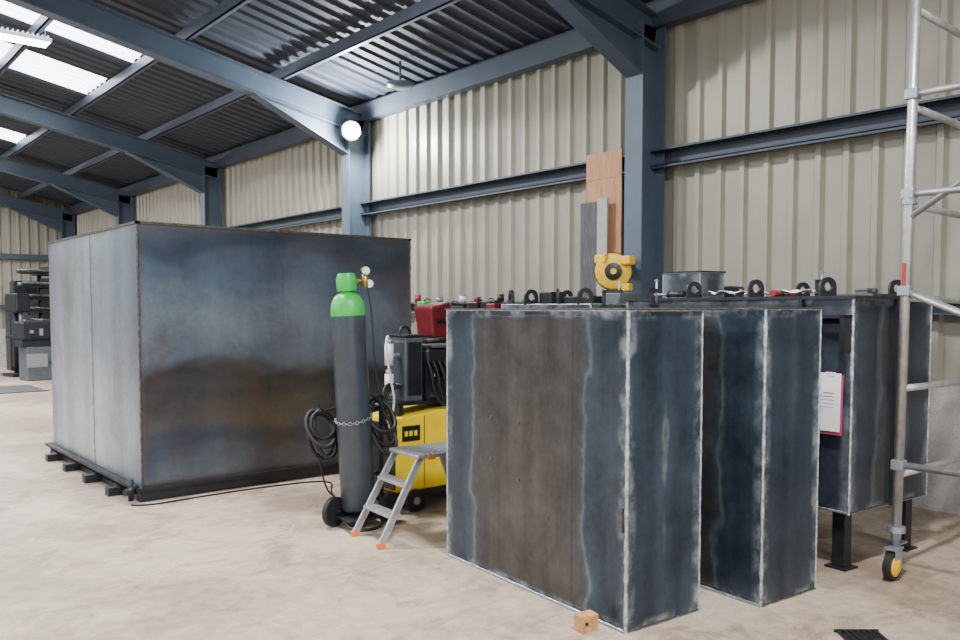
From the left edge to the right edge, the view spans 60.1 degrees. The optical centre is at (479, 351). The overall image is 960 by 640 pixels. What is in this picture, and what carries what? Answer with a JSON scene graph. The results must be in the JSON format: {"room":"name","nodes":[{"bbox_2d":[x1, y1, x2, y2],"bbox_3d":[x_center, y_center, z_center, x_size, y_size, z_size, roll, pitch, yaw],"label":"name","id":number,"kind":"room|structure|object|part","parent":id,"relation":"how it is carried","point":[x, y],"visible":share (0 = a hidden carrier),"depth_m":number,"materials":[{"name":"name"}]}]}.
{"room":"metal workshop","nodes":[
{"label":"metal workshop","id":0,"kind":"room"},
{"bbox_2d":[0,187,70,328],"bbox_3d":[-19.294,-3.214,19.666,18.000,5.600,0.042,-3,4,-40],"label":"wall","id":1,"kind":"structure","parent":0,"point":[19,234],"depth_m":24.50,"materials":[{"name":"beige metal"}]},
{"bbox_2d":[0,329,5,362],"bbox_3d":[-19.360,0.061,19.862,17.930,1.000,0.200,-3,4,-40],"label":"trim blockwork","id":2,"kind":"structure","parent":1,"relation":"attached to","point":[2,331],"depth_m":24.28,"materials":[{"name":"white concrete"}]},
{"bbox_2d":[0,253,48,307],"bbox_3d":[-19.431,-1.819,19.514,17.500,1.590,0.110,-3,4,-40],"label":"trim","id":3,"kind":"structure","parent":1,"relation":"attached to","point":[2,255],"depth_m":24.43,"materials":[{"name":"blue metal"}]},
{"bbox_2d":[0,0,653,205],"bbox_3d":[-7.520,-4.307,5.608,18.100,1.845,36.600,-3,4,-40],"label":"ceiling","id":4,"kind":"structure","parent":0,"point":[266,36],"depth_m":11.59,"materials":[{"name":"grey metal"}]},
{"bbox_2d":[0,128,25,142],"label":"window","id":5,"kind":"structure","parent":4,"relation":"attached to","point":[5,134],"depth_m":17.89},
{"bbox_2d":[0,40,106,93],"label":"window","id":6,"kind":"structure","parent":4,"relation":"attached to","point":[28,62],"depth_m":13.35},
{"bbox_2d":[0,0,140,62],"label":"window","id":7,"kind":"structure","parent":4,"relation":"attached to","point":[6,8],"depth_m":11.67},
{"bbox_2d":[386,61,413,90],"bbox_3d":[-1.043,-3.613,10.845,0.360,0.360,0.360,-3,4,-40],"label":"pendant light","id":8,"kind":"object","parent":4,"relation":"hanging from","point":[399,85],"depth_m":10.77,"materials":[{"name":"white metal"}]},
{"bbox_2d":[0,0,658,206],"bbox_3d":[-7.482,-4.129,5.610,17.772,1.770,36.540,-3,4,-40],"label":"roof purlins","id":9,"kind":"structure","parent":0,"point":[419,10],"depth_m":11.52,"materials":[{"name":"blue grey paint"}]},
{"bbox_2d":[0,27,51,47],"bbox_3d":[-6.143,-4.344,11.088,0.700,0.372,0.320,-3,4,-40],"label":"light","id":10,"kind":"object","parent":9,"relation":"hanging from","point":[36,40],"visible":0.97,"depth_m":11.06,"materials":[{"name":"white plastic"}]},
{"bbox_2d":[0,363,959,639],"bbox_3d":[-7.508,1.379,6.047,18.200,0.214,36.800,-3,4,-40],"label":"floor","id":11,"kind":"structure","parent":0,"point":[78,561],"depth_m":4.92,"materials":[{"name":"concrete"}]},
{"bbox_2d":[3,293,29,377],"bbox_3d":[-10.836,-0.395,19.479,0.650,1.950,0.500,3,4,40],"label":"drill","id":12,"kind":"object","parent":11,"relation":"on","point":[16,303],"visible":0.69,"depth_m":19.31,"materials":[{"name":"metal"}]},
{"bbox_2d":[0,385,48,393],"bbox_3d":[-9.207,0.738,16.350,0.940,0.014,1.620,-3,4,-40],"label":"floor mat","id":13,"kind":"object","parent":11,"relation":"on","point":[15,388],"visible":1,"depth_m":16.23,"materials":[{"name":"metal"}]},
{"bbox_2d":[5,281,50,370],"bbox_3d":[-11.613,-0.687,21.702,1.300,2.300,0.630,-3,4,-40],"label":"tall cabinet","id":14,"kind":"object","parent":11,"relation":"on","point":[14,288],"visible":0.25,"depth_m":21.29,"materials":[{"name":"metal"}]},
{"bbox_2d":[13,321,51,380],"bbox_3d":[-9.334,-0.050,19.108,0.680,1.300,2.400,3,4,42],"label":"machine","id":15,"kind":"object","parent":11,"relation":"on","point":[32,340],"visible":0.41,"depth_m":18.27,"materials":[{"name":"metal"}]},
{"bbox_2d":[16,266,49,321],"bbox_3d":[-10.406,-0.821,20.668,0.980,2.677,1.986,3,4,45],"label":"rack","id":16,"kind":"object","parent":11,"relation":"on","point":[42,294],"visible":0.15,"depth_m":20.04,"materials":[{"name":"metal"}]},
{"bbox_2d":[0,193,74,238],"bbox_3d":[-19.122,-2.562,19.480,17.860,6.277,0.320,-3,4,-40],"label":"frame","id":17,"kind":"object","parent":11,"relation":"on","point":[59,219],"visible":0.5,"depth_m":24.62,"materials":[{"name":"blue paint"}]},
{"bbox_2d":[0,156,132,224],"bbox_3d":[-15.644,-2.345,15.355,17.860,6.277,0.320,-3,4,-40],"label":"frame","id":18,"kind":"object","parent":11,"relation":"on","point":[115,202],"visible":0.5,"depth_m":20.26,"materials":[{"name":"blue paint"}]},
{"bbox_2d":[0,93,221,225],"bbox_3d":[-12.101,-2.125,11.154,17.860,6.277,0.320,-3,4,-40],"label":"frame","id":19,"kind":"object","parent":11,"relation":"on","point":[199,174],"visible":0.5,"depth_m":15.83,"materials":[{"name":"blue paint"}]},
{"bbox_2d":[4,0,369,235],"bbox_3d":[-8.558,-1.905,6.953,17.860,6.277,0.320,-3,4,-40],"label":"frame","id":20,"kind":"object","parent":11,"relation":"on","point":[323,119],"visible":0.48,"depth_m":11.42,"materials":[{"name":"blue paint"}]},
{"bbox_2d":[341,121,360,140],"bbox_3d":[-1.938,-3.183,12.056,0.241,0.271,0.471,-3,4,-40],"label":"light","id":21,"kind":"object","parent":20,"relation":"attached to","point":[351,131],"visible":1,"depth_m":11.94,"materials":[{"name":"white plastic"}]},
{"bbox_2d":[45,221,411,501],"bbox_3d":[-2.738,-0.016,8.789,2.960,2.312,3.084,-3,4,-40],"label":"tank","id":22,"kind":"object","parent":11,"relation":"on","point":[187,359],"visible":0.82,"depth_m":7.48,"materials":[{"name":"grey metal"}]},
{"bbox_2d":[131,397,397,505],"bbox_3d":[-1.595,0.793,6.539,1.682,0.929,1.815,-3,4,-40],"label":"cable","id":23,"kind":"object","parent":11,"relation":"on","point":[309,424],"visible":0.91,"depth_m":6.21,"materials":[{"name":"black rubber"}]},
{"bbox_2d":[317,394,397,531],"bbox_3d":[-0.929,0.806,6.117,0.525,0.950,0.498,1,3,18],"label":"trolley","id":24,"kind":"object","parent":11,"relation":"on","point":[333,515],"visible":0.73,"depth_m":6.09,"materials":[{"name":"metal"}]},
{"bbox_3d":[-0.904,1.210,6.149,0.330,0.020,0.320,-3,4,-40],"label":"foot plate","id":25,"kind":"part","parent":24,"relation":"part of","materials":[{"name":"metal"}]},
{"bbox_2d":[330,266,391,512],"bbox_3d":[-0.858,0.270,6.120,0.471,1.801,0.296,-1,3,-13],"label":"gas cylinder","id":26,"kind":"object","parent":24,"relation":"on","point":[354,415],"visible":0.98,"depth_m":6.01,"materials":[{"name":"grey paint"}]},
{"bbox_3d":[-0.788,0.768,6.272,0.025,0.890,0.175,-3,4,-40],"label":"frame","id":27,"kind":"part","parent":24,"relation":"part of","materials":[{"name":"metal"}]},
{"bbox_2d":[350,441,446,549],"bbox_3d":[-0.394,0.991,5.937,0.980,0.599,0.416,-2,4,-35],"label":"step stool","id":28,"kind":"object","parent":11,"relation":"on","point":[430,451],"visible":0.66,"depth_m":5.80,"materials":[{"name":"metal"}]},
{"bbox_3d":[-0.879,1.278,5.843,0.060,0.035,0.036,-2,4,-35],"label":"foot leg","id":29,"kind":"part","parent":28,"relation":"part of","materials":[{"name":"orange plastic"}]},
{"bbox_3d":[-0.661,1.295,5.533,0.060,0.035,0.036,-2,4,-35],"label":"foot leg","id":30,"kind":"part","parent":28,"relation":"part of","materials":[{"name":"orange plastic"}]},
{"bbox_3d":[-0.219,0.975,6.280,0.284,0.574,0.026,-3,4,-40],"label":"leg","id":31,"kind":"part","parent":28,"relation":"part of","materials":[{"name":"metal"}]},
{"bbox_2d":[372,403,446,511],"bbox_3d":[-0.466,0.799,6.882,1.153,0.884,0.570,-3,4,-40],"label":"machine","id":32,"kind":"object","parent":11,"relation":"on","point":[423,423],"depth_m":6.60,"materials":[{"name":"yellow metal"}]},
{"bbox_2d":[376,325,446,447],"bbox_3d":[-0.529,0.356,6.737,0.806,1.139,0.415,-3,4,-40],"label":"machine","id":33,"kind":"object","parent":32,"relation":"on","point":[416,369],"visible":0.65,"depth_m":6.62,"materials":[{"name":"metal"}]},
{"bbox_3d":[-0.676,0.142,6.651,0.008,0.440,0.220,-3,4,-40],"label":"door","id":34,"kind":"part","parent":33,"relation":"part of","materials":[{"name":"grey paint"}]},
{"bbox_3d":[-0.608,-0.175,6.691,0.132,0.073,0.024,-3,4,-40],"label":"handle","id":35,"kind":"part","parent":33,"relation":"part of","materials":[{"name":"black plastic"}]},
{"bbox_3d":[-0.519,0.402,6.810,0.580,0.025,0.320,-3,4,-40],"label":"plate","id":36,"kind":"part","parent":33,"relation":"part of","materials":[{"name":"metal"}]},
{"bbox_3d":[-0.520,0.135,6.603,0.130,0.420,0.012,-3,4,-40],"label":"door","id":37,"kind":"part","parent":33,"relation":"part of","materials":[{"name":"metal"}]},
{"bbox_2d":[414,302,450,396],"bbox_3d":[-0.416,0.360,7.883,0.440,1.656,0.450,-3,4,-40],"label":"red compressor","id":38,"kind":"object","parent":11,"relation":"on","point":[430,317],"visible":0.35,"depth_m":7.66,"materials":[{"name":"metal"}]},
{"bbox_2d":[501,288,640,307],"bbox_3d":[0.770,0.347,7.116,0.625,1.762,1.171,-2,4,-35],"label":"tank","id":39,"kind":"object","parent":11,"relation":"on","point":[557,299],"visible":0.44,"depth_m":6.88,"materials":[{"name":"grey metal"}]},
{"bbox_2d":[445,308,705,634],"bbox_3d":[0.473,0.548,4.844,0.565,1.598,1.625,-2,4,-35],"label":"box","id":40,"kind":"object","parent":11,"relation":"on","point":[574,436],"visible":0.99,"depth_m":4.33,"materials":[{"name":"grey metal"}]},
{"bbox_3d":[0.473,-0.246,4.803,0.564,0.008,1.624,-2,4,-35],"label":"lid plate","id":41,"kind":"part","parent":40,"relation":"part of","materials":[{"name":"grey metal"}]},
{"bbox_2d":[574,610,597,633],"bbox_3d":[0.529,1.343,4.129,0.100,0.085,0.074,-2,3,-28],"label":"block","id":42,"kind":"object","parent":11,"relation":"on","point":[585,622],"visible":1,"depth_m":4.10,"materials":[{"name":"wood"}]},
{"bbox_2d":[546,0,665,297],"bbox_3d":[-5.016,-1.685,2.752,17.860,6.277,0.320,-3,4,-40],"label":"steel column","id":43,"kind":"structure","parent":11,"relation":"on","point":[621,31],"depth_m":8.27,"materials":[{"name":"metal"}]},
{"bbox_2d":[594,252,634,290],"bbox_3d":[1.351,-0.787,8.159,0.405,0.378,0.327,-1,3,-17],"label":"hose reel","id":44,"kind":"object","parent":43,"relation":"attached to","point":[609,268],"visible":0.98,"depth_m":8.11,"materials":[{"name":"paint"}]},
{"bbox_2d":[562,308,823,607],"bbox_3d":[1.242,0.527,5.191,0.525,1.603,1.625,-2,4,-35],"label":"box","id":45,"kind":"object","parent":11,"relation":"on","point":[762,366],"visible":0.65,"depth_m":4.54,"materials":[{"name":"grey metal"}]},
{"bbox_2d":[602,281,624,307],"bbox_3d":[0.905,-0.388,5.622,0.155,0.180,0.020,0,3,0],"label":"g-clamp","id":46,"kind":"object","parent":45,"relation":"on","point":[618,291],"visible":1,"depth_m":5.61,"materials":[{"name":"metal"}]},
{"bbox_3d":[0.893,-0.358,5.623,0.130,0.120,0.020,0,3,0],"label":"frame","id":47,"kind":"part","parent":46,"relation":"part of","materials":[{"name":"metal"}]},
{"bbox_2d":[649,279,658,307],"bbox_3d":[1.103,-0.368,5.237,0.020,0.180,0.155,2,3,30],"label":"g-clamp","id":48,"kind":"object","parent":45,"relation":"on","point":[651,290],"visible":1,"depth_m":5.18,"materials":[{"name":"metal"}]},
{"bbox_3d":[1.097,-0.337,5.228,0.020,0.120,0.130,2,3,30],"label":"frame","id":49,"kind":"part","parent":48,"relation":"part of","materials":[{"name":"metal"}]},
{"bbox_3d":[1.242,-0.269,5.150,0.524,0.008,1.624,-2,4,-35],"label":"lid plate","id":50,"kind":"part","parent":45,"relation":"part of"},
{"bbox_2d":[622,277,932,571],"bbox_3d":[2.026,0.394,5.952,1.040,1.791,1.910,-2,4,-35],"label":"tank","id":51,"kind":"object","parent":11,"relation":"on","point":[860,332],"visible":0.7,"depth_m":5.11,"materials":[{"name":"grey metal"}]},
{"bbox_2d":[654,291,685,297],"bbox_3d":[1.413,-0.427,6.206,0.048,0.048,0.320,-2,3,-30],"label":"tool","id":52,"kind":"object","parent":51,"relation":"on","point":[669,294],"visible":0.97,"depth_m":6.13,"materials":[{"name":"black plastic"}]},
{"bbox_2d":[661,270,725,297],"bbox_3d":[1.606,-0.504,6.257,0.290,0.195,0.380,-2,4,-35],"label":"box","id":53,"kind":"object","parent":51,"relation":"on","point":[713,281],"visible":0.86,"depth_m":6.14,"materials":[{"name":"grey metal"}]},
{"bbox_2d":[709,290,746,293],"bbox_3d":[1.762,-0.414,5.811,0.261,0.026,0.210,-1,3,-10],"label":"drawing","id":54,"kind":"object","parent":51,"relation":"on","point":[719,291],"visible":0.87,"depth_m":5.77,"materials":[{"name":"white paper"}]},
{"bbox_2d":[724,286,743,296],"bbox_3d":[1.948,-0.461,6.440,0.154,0.090,0.228,2,4,35],"label":"box","id":55,"kind":"object","parent":51,"relation":"on","point":[726,288],"visible":0.46,"depth_m":6.34,"materials":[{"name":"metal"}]},
{"bbox_2d":[769,290,789,295],"bbox_3d":[2.111,-0.407,5.827,0.048,0.048,0.320,3,4,40],"label":"tool","id":56,"kind":"object","parent":51,"relation":"on","point":[772,292],"visible":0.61,"depth_m":5.72,"materials":[{"name":"red paint"}]},
{"bbox_2d":[778,289,816,293],"bbox_3d":[2.087,-0.395,5.457,0.210,0.026,0.260,2,3,30],"label":"drawing","id":57,"kind":"object","parent":51,"relation":"on","point":[796,290],"visible":1,"depth_m":5.39,"materials":[{"name":"white paper"}]},
{"bbox_2d":[815,271,823,295],"bbox_3d":[2.372,-0.472,5.789,0.020,0.180,0.155,3,4,40],"label":"g-clamp","id":58,"kind":"object","parent":51,"relation":"on","point":[817,281],"visible":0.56,"depth_m":5.73,"materials":[{"name":"metal"}]},
{"bbox_3d":[2.364,-0.441,5.781,0.020,0.120,0.130,3,4,40],"label":"frame","id":59,"kind":"part","parent":58,"relation":"part of","materials":[{"name":"metal"}]},
{"bbox_2d":[820,372,843,435],"bbox_3d":[2.092,0.310,5.031,0.021,0.375,0.220,-2,4,-35],"label":"clipboard","id":60,"kind":"object","parent":51,"relation":"attached to","point":[831,392],"visible":0.76,"depth_m":4.99,"materials":[{"name":"paper"}]},
{"bbox_2d":[854,288,878,293],"bbox_3d":[2.672,-0.409,5.735,0.128,0.060,0.114,-2,3,-30],"label":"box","id":61,"kind":"object","parent":51,"relation":"on","point":[857,290],"visible":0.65,"depth_m":5.70,"materials":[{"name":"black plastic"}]},
{"bbox_3d":[2.488,-0.365,5.381,0.400,0.015,0.350,-2,4,-35],"label":"bolted flange plate","id":62,"kind":"part","parent":51,"relation":"part of","materials":[{"name":"grey metal"}]},
{"bbox_3d":[1.860,1.385,4.018,0.220,0.014,0.180,0,3,0],"label":"frame","id":63,"kind":"part","parent":11,"relation":"part of","materials":[{"name":"metal"}]},
{"bbox_2d":[882,0,959,580],"bbox_3d":[3.548,-0.750,4.548,1.639,4.308,1.927,-2,4,-40],"label":"scaffold tower","id":64,"kind":"object","parent":11,"relation":"on","point":[892,561],"visible":1,"depth_m":4.82,"materials":[{"name":"metal"}]},
{"bbox_3d":[2.459,1.040,4.902,0.042,0.230,0.042,-2,4,-40],"label":"adjust leg","id":65,"kind":"part","parent":64,"relation":"part of","materials":[{"name":"metal"}]},
{"bbox_3d":[-0.745,0.282,10.383,0.700,1.550,3.600,-3,4,-40],"label":"workbench","id":66,"kind":"object","parent":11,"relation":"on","visible":0},
{"bbox_2d":[417,298,435,305],"bbox_3d":[-0.641,-0.560,10.040,0.200,0.168,0.150,-3,4,-41],"label":"tool case","id":67,"kind":"object","parent":66,"relation":"on","point":[419,303],"visible":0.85,"depth_m":9.98,"materials":[{"name":"green paint"}]},
{"bbox_2d":[450,303,463,307],"bbox_3d":[-0.311,-0.515,9.711,0.200,0.112,0.150,-2,4,-36],"label":"tool case","id":68,"kind":"object","parent":66,"relation":"on","point":[456,306],"visible":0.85,"depth_m":9.67,"materials":[{"name":"black plastic"}]},
{"bbox_2d":[451,301,463,305],"bbox_3d":[-0.307,-0.544,9.998,0.200,0.140,0.150,-2,4,-40],"label":"tool case","id":69,"kind":"object","parent":66,"relation":"on","point":[452,301],"visible":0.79,"depth_m":9.96,"materials":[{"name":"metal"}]},
{"bbox_2d":[468,299,481,307],"bbox_3d":[-0.012,-0.524,9.444,0.200,0.158,0.150,-3,4,-44],"label":"tool case","id":70,"kind":"object","parent":66,"relation":"on","point":[476,304],"visible":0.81,"depth_m":9.36,"materials":[{"name":"black plastic"}]},
{"bbox_2d":[480,298,501,307],"bbox_3d":[0.125,-0.521,9.315,0.200,0.165,0.150,-3,4,-41],"label":"tool case","id":71,"kind":"object","parent":66,"relation":"on","point":[482,303],"visible":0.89,"depth_m":9.27,"materials":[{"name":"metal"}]},
{"bbox_2d":[486,300,506,307],"bbox_3d":[0.189,-0.493,9.049,0.200,0.137,0.150,-2,4,-35],"label":"tool case","id":72,"kind":"object","parent":66,"relation":"on","point":[488,305],"visible":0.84,"depth_m":8.98,"materials":[{"name":"red paint"}]},
{"bbox_2d":[75,0,959,381],"bbox_3d":[-0.652,-1.856,11.528,0.042,3.740,36.600,-3,4,-40],"label":"wall","id":73,"kind":"structure","parent":0,"point":[781,218],"depth_m":8.11,"materials":[{"name":"beige metal"}]},
{"bbox_2d":[68,0,755,214],"bbox_3d":[-0.701,-3.538,11.333,0.145,0.240,36.500,-3,4,-40],"label":"eaves beam","id":74,"kind":"structure","parent":73,"relation":"attached to","point":[572,44],"depth_m":10.56,"materials":[{"name":"blue metal"}]},
{"bbox_2d":[230,94,959,229],"bbox_3d":[-0.701,-2.105,11.408,0.145,0.190,36.500,-3,4,-40],"label":"wall rail","id":75,"kind":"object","parent":73,"relation":"attached to","point":[892,118],"depth_m":8.00,"materials":[{"name":"blue metal"}]},
{"bbox_2d":[411,301,959,314],"bbox_3d":[-0.701,-0.617,11.486,0.145,0.130,36.500,-3,4,-40],"label":"trim","id":76,"kind":"structure","parent":73,"relation":"attached to","point":[935,311],"depth_m":6.51,"materials":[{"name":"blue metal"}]},
{"bbox_2d":[415,295,420,301],"bbox_3d":[-0.872,-0.745,11.662,0.096,0.108,0.096,-3,4,-40],"label":"tin","id":77,"kind":"object","parent":76,"relation":"on","point":[417,297],"visible":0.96,"depth_m":11.62,"materials":[{"name":"metal"}]},
{"bbox_2d":[436,296,442,301],"bbox_3d":[-0.550,-0.710,11.281,0.096,0.078,0.096,-3,4,-40],"label":"tin","id":78,"kind":"object","parent":76,"relation":"on","point":[438,298],"visible":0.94,"depth_m":11.24,"materials":[{"name":"metal"}]},
{"bbox_2d":[459,295,465,301],"bbox_3d":[-0.228,-0.695,10.899,0.096,0.088,0.096,-3,4,-40],"label":"tin","id":79,"kind":"object","parent":76,"relation":"on","point":[462,298],"visible":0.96,"depth_m":10.86,"materials":[{"name":"white metal"}]},
{"bbox_2d":[497,294,503,301],"bbox_3d":[0.255,-0.670,10.326,0.096,0.098,0.096,-3,4,-40],"label":"tin","id":80,"kind":"object","parent":76,"relation":"on","point":[500,297],"visible":0.97,"depth_m":10.29,"materials":[{"name":"black metal"}]},
{"bbox_2d":[580,197,607,295],"bbox_3d":[1.230,-1.087,8.920,0.090,1.092,0.450,-3,4,-40],"label":"board offcuts","id":81,"kind":"object","parent":76,"relation":"on","point":[593,215],"visible":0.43,"depth_m":8.92,"materials":[{"name":"grey wood"}]},
{"bbox_2d":[586,149,622,253],"bbox_3d":[1.328,-1.343,8.917,0.022,1.580,0.500,-3,4,-40],"label":"plywood board","id":82,"kind":"object","parent":76,"relation":"on","point":[604,176],"visible":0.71,"depth_m":8.82,"materials":[{"name":"brown wood"}]},
{"bbox_2d":[912,385,959,514],"bbox_3d":[-0.605,0.489,11.690,0.200,1.000,36.600,-3,4,-40],"label":"trim blockwork","id":83,"kind":"structure","parent":73,"relation":"attached to","point":[943,491],"depth_m":6.51,"materials":[{"name":"white concrete"}]}
]}

